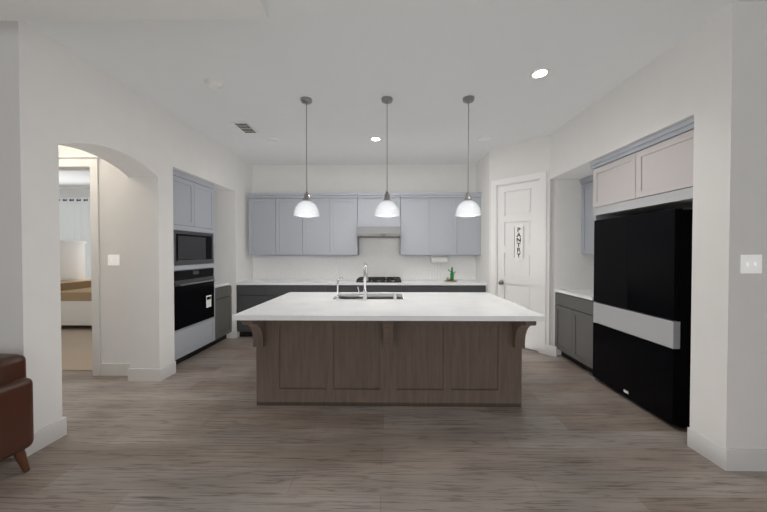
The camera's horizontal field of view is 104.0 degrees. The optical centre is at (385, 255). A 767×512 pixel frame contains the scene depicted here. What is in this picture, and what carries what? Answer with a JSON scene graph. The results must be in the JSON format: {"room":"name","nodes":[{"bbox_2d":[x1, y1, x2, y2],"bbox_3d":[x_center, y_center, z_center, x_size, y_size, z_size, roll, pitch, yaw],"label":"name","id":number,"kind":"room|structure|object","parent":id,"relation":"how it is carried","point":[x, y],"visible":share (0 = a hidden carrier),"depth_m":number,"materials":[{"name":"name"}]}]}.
{"room":"kitchen","nodes":[
{"label":"kitchen","id":0,"kind":"room"},
{"bbox_2d":[61,325,92,370],"bbox_3d":[-6.884,1.351,5.676,6.990,0.012,4.040,0,1,1],"label":"floor","id":1,"kind":"structure","parent":0,"point":[76,346],"depth_m":4.46,"materials":[{"name":"beige carpet"}]},
{"bbox_2d":[60,240,91,324],"bbox_3d":[-5.642,0.509,6.194,2.140,1.658,1.650,0,1,1],"label":"bed","id":2,"kind":"object","parent":1,"relation":"on","point":[76,299],"visible":0.21,"depth_m":5.86,"materials":[{"name":"white fabric"}]},
{"bbox_2d":[58,145,101,362],"bbox_3d":[-6.906,-0.139,3.571,7.200,3.050,0.110,0,1,1],"label":"wall","id":3,"kind":"structure","parent":0,"point":[72,193],"depth_m":3.45,"materials":[{"name":"paint"}]},
{"bbox_2d":[59,197,90,278],"bbox_3d":[-7.854,-0.084,7.570,4.000,2.770,0.080,0,1,1],"label":"sheer curtain","id":4,"kind":"object","parent":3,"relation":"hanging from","point":[75,218],"visible":0.19,"depth_m":7.55,"materials":[{"name":"sheer white fabric"}]},
{"bbox_2d":[59,155,100,375],"bbox_3d":[-3.827,0.117,3.519,1.054,2.540,0.140,0,1,1],"label":"door frame","id":5,"kind":"structure","parent":3,"relation":"attached to","point":[90,163],"depth_m":3.45,"materials":[{"name":"white wood"}]},
{"bbox_2d":[0,21,252,431],"bbox_3d":[-2.902,-0.143,3.889,0.800,3.050,3.610,0,1,1],"label":"wall","id":6,"kind":"structure","parent":0,"point":[54,94],"depth_m":2.74,"materials":[{"name":"paint"}]},
{"bbox_2d":[108,255,119,264],"bbox_3d":[-3.147,0.048,3.462,0.132,0.124,0.014,0,1,1],"label":"switch plate","id":7,"kind":"object","parent":6,"relation":"attached to","point":[112,259],"depth_m":3.46,"materials":[{"name":"white plastic"}]},
{"bbox_2d":[0,0,267,20],"bbox_3d":[-5.919,-1.544,-0.492,10.280,0.130,4.930,0,1,1],"label":"ceiling","id":8,"kind":"structure","parent":0,"point":[38,10],"depth_m":1.84,"materials":[{"name":"paint"}]},
{"bbox_2d":[252,164,475,254],"bbox_3d":[-0.759,-0.167,5.625,5.040,3.050,0.120,0,1,1],"label":"wall","id":9,"kind":"structure","parent":0,"point":[416,178],"depth_m":5.54,"materials":[{"name":"paint"}]},
{"bbox_2d":[248,196,279,254],"bbox_3d":[-2.134,-0.538,5.411,0.536,1.038,0.326,0,1,1],"label":"upper cabinet","id":10,"kind":"object","parent":9,"relation":"attached to","point":[264,211],"depth_m":5.25,"materials":[{"name":"grey wood"}]},
{"bbox_2d":[280,196,307,254],"bbox_3d":[-1.689,-0.538,5.405,0.597,1.038,0.326,0,1,1],"label":"upper cabinet","id":11,"kind":"object","parent":9,"relation":"attached to","point":[293,229],"depth_m":5.25,"materials":[{"name":"grey wood"}]},
{"bbox_2d":[308,196,335,254],"bbox_3d":[-1.212,-0.538,5.399,0.602,1.038,0.326,0,1,1],"label":"upper cabinet","id":12,"kind":"object","parent":9,"relation":"attached to","point":[321,229],"depth_m":5.24,"materials":[{"name":"grey wood"}]},
{"bbox_2d":[336,196,359,254],"bbox_3d":[-0.763,-0.538,5.393,0.539,1.038,0.326,0,1,1],"label":"upper cabinet","id":13,"kind":"object","parent":9,"relation":"attached to","point":[347,207],"depth_m":5.24,"materials":[{"name":"grey wood"}]},
{"bbox_2d":[253,238,475,279],"bbox_3d":[-0.410,-0.034,5.556,4.136,0.946,0.011,0,1,1],"label":"tile backsplash","id":14,"kind":"structure","parent":9,"relation":"attached to","point":[381,257],"depth_m":5.55,"materials":[{"name":"white tile"}]},
{"bbox_2d":[277,266,466,271],"bbox_3d":[-0.255,0.241,5.548,3.520,0.115,0.008,0,1,1],"label":"outlet plates","id":15,"kind":"object","parent":14,"relation":"attached to","point":[336,269],"visible":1,"depth_m":5.55,"materials":[{"name":"white plastic"}]},
{"bbox_2d":[360,196,383,226],"bbox_3d":[-0.273,-0.783,5.384,0.434,0.548,0.326,0,1,1],"label":"upper cabinet","id":16,"kind":"object","parent":9,"relation":"attached to","point":[368,204],"depth_m":5.23,"materials":[{"name":"grey wood"}]},
{"bbox_2d":[357,227,400,237],"bbox_3d":[-0.118,-0.416,5.294,0.740,0.168,0.491,0,1,1],"label":"range hood","id":17,"kind":"object","parent":16,"relation":"attached to","point":[378,232],"visible":1,"depth_m":5.08,"materials":[{"name":"silver metal"}]},
{"bbox_2d":[384,196,399,226],"bbox_3d":[0.039,-0.783,5.379,0.434,0.548,0.326,0,1,1],"label":"upper cabinet","id":18,"kind":"object","parent":9,"relation":"attached to","point":[388,221],"depth_m":5.22,"materials":[{"name":"grey wood"}]},
{"bbox_2d":[400,196,431,254],"bbox_3d":[0.537,-0.538,5.376,0.554,1.038,0.326,0,1,1],"label":"upper cabinet","id":19,"kind":"object","parent":9,"relation":"attached to","point":[429,223],"depth_m":5.22,"materials":[{"name":"grey wood"}]},
{"bbox_2d":[432,196,459,254],"bbox_3d":[0.995,-0.538,5.370,0.605,1.038,0.326,0,1,1],"label":"upper cabinet","id":20,"kind":"object","parent":9,"relation":"attached to","point":[445,225],"depth_m":5.21,"materials":[{"name":"grey wood"}]},
{"bbox_2d":[430,255,447,262],"bbox_3d":[0.958,0.051,5.376,0.330,0.137,0.116,0,1,1],"label":"paper towel holder","id":21,"kind":"object","parent":20,"relation":"attached to","point":[438,259],"visible":0.96,"depth_m":5.33,"materials":[{"name":"white"}]},
{"bbox_2d":[460,196,480,254],"bbox_3d":[1.415,-0.538,5.365,0.479,1.038,0.326,0,1,1],"label":"upper cabinet","id":22,"kind":"object","parent":9,"relation":"attached to","point":[470,227],"depth_m":5.21,"materials":[{"name":"grey wood"}]},
{"bbox_2d":[0,336,766,511],"bbox_3d":[-2.006,1.411,3.533,18.000,0.050,13.000,0,1,1],"label":"floor","id":23,"kind":"structure","parent":0,"point":[202,431],"depth_m":2.11,"materials":[{"name":"brown wood"}]},
{"bbox_2d":[0,353,33,472],"bbox_3d":[-2.820,1.029,1.623,0.940,0.774,0.840,0,1,7],"label":"armchair","id":24,"kind":"object","parent":23,"relation":"on","point":[16,417],"visible":1,"depth_m":1.89,"materials":[{"name":"brown leather"}]},
{"bbox_2d":[173,169,215,364],"bbox_3d":[-2.842,0.161,4.024,0.696,2.437,0.945,0,1,1],"label":"tall cabinet","id":25,"kind":"object","parent":23,"relation":"on","point":[194,264],"visible":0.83,"depth_m":3.98,"materials":[{"name":"grey wood"}]},
{"bbox_2d":[209,283,231,346],"bbox_3d":[-2.873,0.907,4.747,0.625,0.925,0.473,0,1,1],"label":"base cabinet","id":26,"kind":"object","parent":23,"relation":"on","point":[223,311],"visible":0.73,"depth_m":4.74,"materials":[{"name":"grey wood"}]},
{"bbox_2d":[237,285,271,336],"bbox_3d":[-2.200,0.920,5.287,0.555,0.885,0.616,0,1,1],"label":"base cabinet","id":27,"kind":"object","parent":23,"relation":"on","point":[252,293],"depth_m":4.98,"materials":[{"name":"grey wood"}]},
{"bbox_2d":[236,281,485,284],"bbox_3d":[-0.414,0.457,5.243,4.132,0.038,0.627,0,1,1],"label":"countertop","id":28,"kind":"structure","parent":27,"relation":"on","point":[243,282],"depth_m":4.96,"materials":[{"name":"stone"}]},
{"bbox_2d":[356,277,399,280],"bbox_3d":[-0.114,0.411,5.253,0.760,0.052,0.484,0,1,1],"label":"cooktop","id":29,"kind":"object","parent":28,"relation":"in","point":[360,278],"depth_m":5.20,"materials":[{"name":"black metal"}]},
{"bbox_2d":[445,267,456,281],"bbox_3d":[1.136,0.317,5.227,0.210,0.240,0.210,0,1,1],"label":"potted plant","id":30,"kind":"object","parent":28,"relation":"on","point":[451,277],"visible":1,"depth_m":5.20,"materials":[{"name":"green plant"}]},
{"bbox_2d":[272,285,299,298],"bbox_3d":[-1.734,0.920,5.281,0.622,0.885,0.616,0,1,1],"label":"base cabinet","id":31,"kind":"object","parent":23,"relation":"on","point":[277,290],"depth_m":4.97,"materials":[{"name":"grey wood"}]},
{"bbox_2d":[300,285,331,291],"bbox_3d":[-1.236,0.920,5.275,0.617,0.885,0.616,0,1,1],"label":"base cabinet","id":32,"kind":"object","parent":23,"relation":"on","point":[303,288],"depth_m":4.96,"materials":[{"name":"grey wood"}]},
{"bbox_2d":[332,285,359,291],"bbox_3d":[-0.741,0.920,5.268,0.617,0.885,0.616,0,1,1],"label":"base cabinet","id":33,"kind":"object","parent":23,"relation":"on","point":[342,288],"depth_m":4.95,"materials":[{"name":"grey wood"}]},
{"bbox_2d":[360,285,407,291],"bbox_3d":[-0.114,0.920,5.260,0.882,0.885,0.616,0,1,1],"label":"base cabinet","id":34,"kind":"object","parent":23,"relation":"on","point":[369,288],"depth_m":4.95,"materials":[{"name":"grey wood"}]},
{"bbox_2d":[242,294,535,406],"bbox_3d":[0.029,0.952,3.164,2.460,0.880,1.312,0,1,1],"label":"kitchen island","id":35,"kind":"object","parent":23,"relation":"on","point":[426,349],"depth_m":2.78,"materials":[{"name":"brown wood"}]},
{"bbox_2d":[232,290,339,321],"bbox_3d":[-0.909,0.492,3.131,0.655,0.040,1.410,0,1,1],"label":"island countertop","id":36,"kind":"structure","parent":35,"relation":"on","point":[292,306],"depth_m":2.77,"materials":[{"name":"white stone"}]},
{"bbox_2d":[312,290,407,321],"bbox_3d":[-0.197,0.492,3.122,0.770,0.040,1.410,0,1,1],"label":"island countertop","id":37,"kind":"structure","parent":35,"relation":"on","point":[340,309],"depth_m":2.68,"materials":[{"name":"white stone"}]},
{"bbox_2d":[339,297,401,298],"bbox_3d":[-0.192,0.628,3.489,0.794,0.242,0.484,0,1,1],"label":"sink","id":38,"kind":"object","parent":37,"relation":"in","point":[339,297],"depth_m":3.72,"materials":[{"name":"silver metal"}]},
{"bbox_2d":[400,292,545,321],"bbox_3d":[0.741,0.492,3.109,1.105,0.040,1.410,0,1,1],"label":"island countertop","id":39,"kind":"structure","parent":35,"relation":"on","point":[420,307],"depth_m":2.73,"materials":[{"name":"white stone"}]},
{"bbox_2d":[408,285,435,291],"bbox_3d":[0.501,0.920,5.252,0.592,0.885,0.616,0,1,1],"label":"base cabinet","id":40,"kind":"object","parent":23,"relation":"on","point":[411,288],"depth_m":4.94,"materials":[{"name":"grey wood"}]},
{"bbox_2d":[436,285,463,291],"bbox_3d":[0.971,0.921,5.246,0.592,0.885,0.616,0,1,1],"label":"base cabinet","id":41,"kind":"object","parent":23,"relation":"on","point":[439,288],"depth_m":4.93,"materials":[{"name":"grey wood"}]},
{"bbox_2d":[464,285,485,291],"bbox_3d":[1.398,0.921,5.240,0.505,0.885,0.616,0,1,1],"label":"base cabinet","id":42,"kind":"object","parent":23,"relation":"on","point":[467,288],"depth_m":4.93,"materials":[{"name":"grey wood"}]},
{"bbox_2d":[554,289,593,373],"bbox_3d":[2.693,0.921,3.771,0.721,0.925,0.780,0,1,1],"label":"base cabinet","id":43,"kind":"object","parent":23,"relation":"on","point":[574,325],"visible":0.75,"depth_m":3.73,"materials":[{"name":"grey wood"}]},
{"bbox_2d":[590,117,693,379],"bbox_3d":[2.662,0.182,2.784,0.755,2.430,1.166,0,1,1],"label":"tall cabinet","id":44,"kind":"object","parent":23,"relation":"on","point":[653,173],"visible":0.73,"depth_m":2.67,"materials":[{"name":"grey wood"}]},
{"bbox_2d":[593,208,692,426],"bbox_3d":[2.664,0.504,2.872,0.702,1.782,0.945,0,1,1],"label":"fridge","id":45,"kind":"object","parent":23,"relation":"on","point":[642,309],"visible":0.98,"depth_m":2.66,"materials":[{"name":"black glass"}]},
{"bbox_2d":[26,0,766,188],"bbox_3d":[-2.006,-1.713,3.490,18.000,0.100,13.000,0,1,1],"label":"ceiling","id":46,"kind":"structure","parent":0,"point":[346,66],"depth_m":2.61,"materials":[{"name":"paint"}]},
{"bbox_2d":[204,78,223,89],"bbox_3d":[-1.645,-1.637,2.866,0.164,0.034,0.164,0,1,1],"label":"smoke detector","id":47,"kind":"object","parent":46,"relation":"attached to","point":[211,83],"visible":1,"depth_m":2.83,"materials":[{"name":"white plastic"}]},
{"bbox_2d":[231,122,258,132],"bbox_3d":[-1.821,-1.663,3.889,0.200,0.009,0.340,0,1,1],"label":"ceiling vent","id":48,"kind":"object","parent":46,"relation":"in","point":[245,127],"visible":0.98,"depth_m":3.87,"materials":[{"name":"white plastic"}]},
{"bbox_2d":[267,138,279,142],"bbox_3d":[-1.616,-1.669,4.326,0.180,0.009,0.180,0,1,1],"label":"recessed light","id":49,"kind":"object","parent":46,"relation":"in","point":[274,140],"visible":0.98,"depth_m":4.32,"materials":[{"name":"white plastic"}]},
{"bbox_2d":[294,96,319,216],"bbox_3d":[-0.841,-1.044,3.180,0.274,1.228,0.274,0,1,1],"label":"pendant light","id":50,"kind":"object","parent":46,"relation":"hanging from","point":[306,207],"visible":1,"depth_m":3.14,"materials":[{"name":"white glass"}]},
{"bbox_2d":[369,136,381,141],"bbox_3d":[-0.146,-1.668,4.277,0.180,0.009,0.180,0,1,1],"label":"recessed light","id":51,"kind":"object","parent":46,"relation":"in","point":[375,138],"visible":1,"depth_m":4.26,"materials":[{"name":"white plastic"}]},
{"bbox_2d":[374,96,399,216],"bbox_3d":[0.014,-1.044,3.169,0.274,1.228,0.274,0,1,1],"label":"pendant light","id":52,"kind":"object","parent":46,"relation":"hanging from","point":[386,207],"visible":1,"depth_m":3.12,"materials":[{"name":"white glass"}]},
{"bbox_2d":[455,95,480,216],"bbox_3d":[0.869,-1.044,3.158,0.274,1.228,0.274,0,1,1],"label":"pendant light","id":53,"kind":"object","parent":46,"relation":"hanging from","point":[467,207],"visible":1,"depth_m":3.11,"materials":[{"name":"white glass"}]},
{"bbox_2d":[477,136,490,140],"bbox_3d":[1.394,-1.668,4.246,0.180,0.009,0.180,0,1,1],"label":"recessed light","id":54,"kind":"object","parent":46,"relation":"in","point":[482,138],"visible":0.96,"depth_m":4.25,"materials":[{"name":"white plastic"}]},
{"bbox_2d":[529,67,550,79],"bbox_3d":[1.393,-1.647,2.706,0.180,0.009,0.180,0,1,1],"label":"recessed light","id":55,"kind":"object","parent":46,"relation":"in","point":[539,73],"visible":1,"depth_m":2.70,"materials":[{"name":"white plastic"}]},
{"bbox_2d":[476,135,552,344],"bbox_3d":[2.432,-0.157,4.899,1.560,3.050,1.490,0,1,1],"label":"wall","id":56,"kind":"structure","parent":0,"point":[532,156],"depth_m":4.51,"materials":[{"name":"paint"}]},
{"bbox_2d":[498,180,538,350],"bbox_3d":[1.980,0.139,4.502,0.480,2.444,0.472,0,1,1],"label":"pantry door","id":57,"kind":"structure","parent":56,"relation":"in","point":[518,277],"depth_m":4.46,"materials":[{"name":"white wood"}]},
{"bbox_2d":[517,228,520,256],"bbox_3d":[1.983,-0.202,4.467,0.066,0.443,0.002,1,1,45],"label":"sign","id":58,"kind":"object","parent":57,"relation":"attached to","point":[518,243],"visible":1,"depth_m":4.47,"materials":[{"name":"black paint"}]},
{"bbox_2d":[491,171,546,353],"bbox_3d":[1.963,0.096,4.481,0.603,2.555,0.604,0,1,1],"label":"door frame","id":59,"kind":"structure","parent":56,"relation":"attached to","point":[541,176],"depth_m":4.24,"materials":[{"name":"white wood"}]},
{"bbox_2d":[550,1,766,448],"bbox_3d":[4.632,-0.142,3.770,4.730,3.050,3.690,0,1,1],"label":"wall","id":60,"kind":"structure","parent":0,"point":[710,75],"depth_m":2.05,"materials":[{"name":"paint"}]},
{"bbox_2d":[9,330,766,470],"bbox_3d":[-1.490,1.299,4.817,17.000,0.140,5.616,0,1,1],"label":"baseboard","id":61,"kind":"structure","parent":60,"relation":"attached to","point":[730,459],"depth_m":2.18,"materials":[{"name":"white wood"}]},
{"bbox_2d":[579,175,593,254],"bbox_3d":[2.860,-0.532,3.749,0.385,1.030,0.780,0,1,1],"label":"upper cabinet","id":62,"kind":"object","parent":60,"relation":"attached to","point":[587,230],"visible":0.25,"depth_m":4.02,"materials":[{"name":"grey wood"}]},
{"bbox_2d":[741,255,761,272],"bbox_3d":[2.383,0.054,1.949,0.130,0.120,0.014,0,1,1],"label":"switch plate","id":63,"kind":"object","parent":60,"relation":"attached to","point":[751,263],"depth_m":1.95,"materials":[{"name":"white plastic"}]}
]}

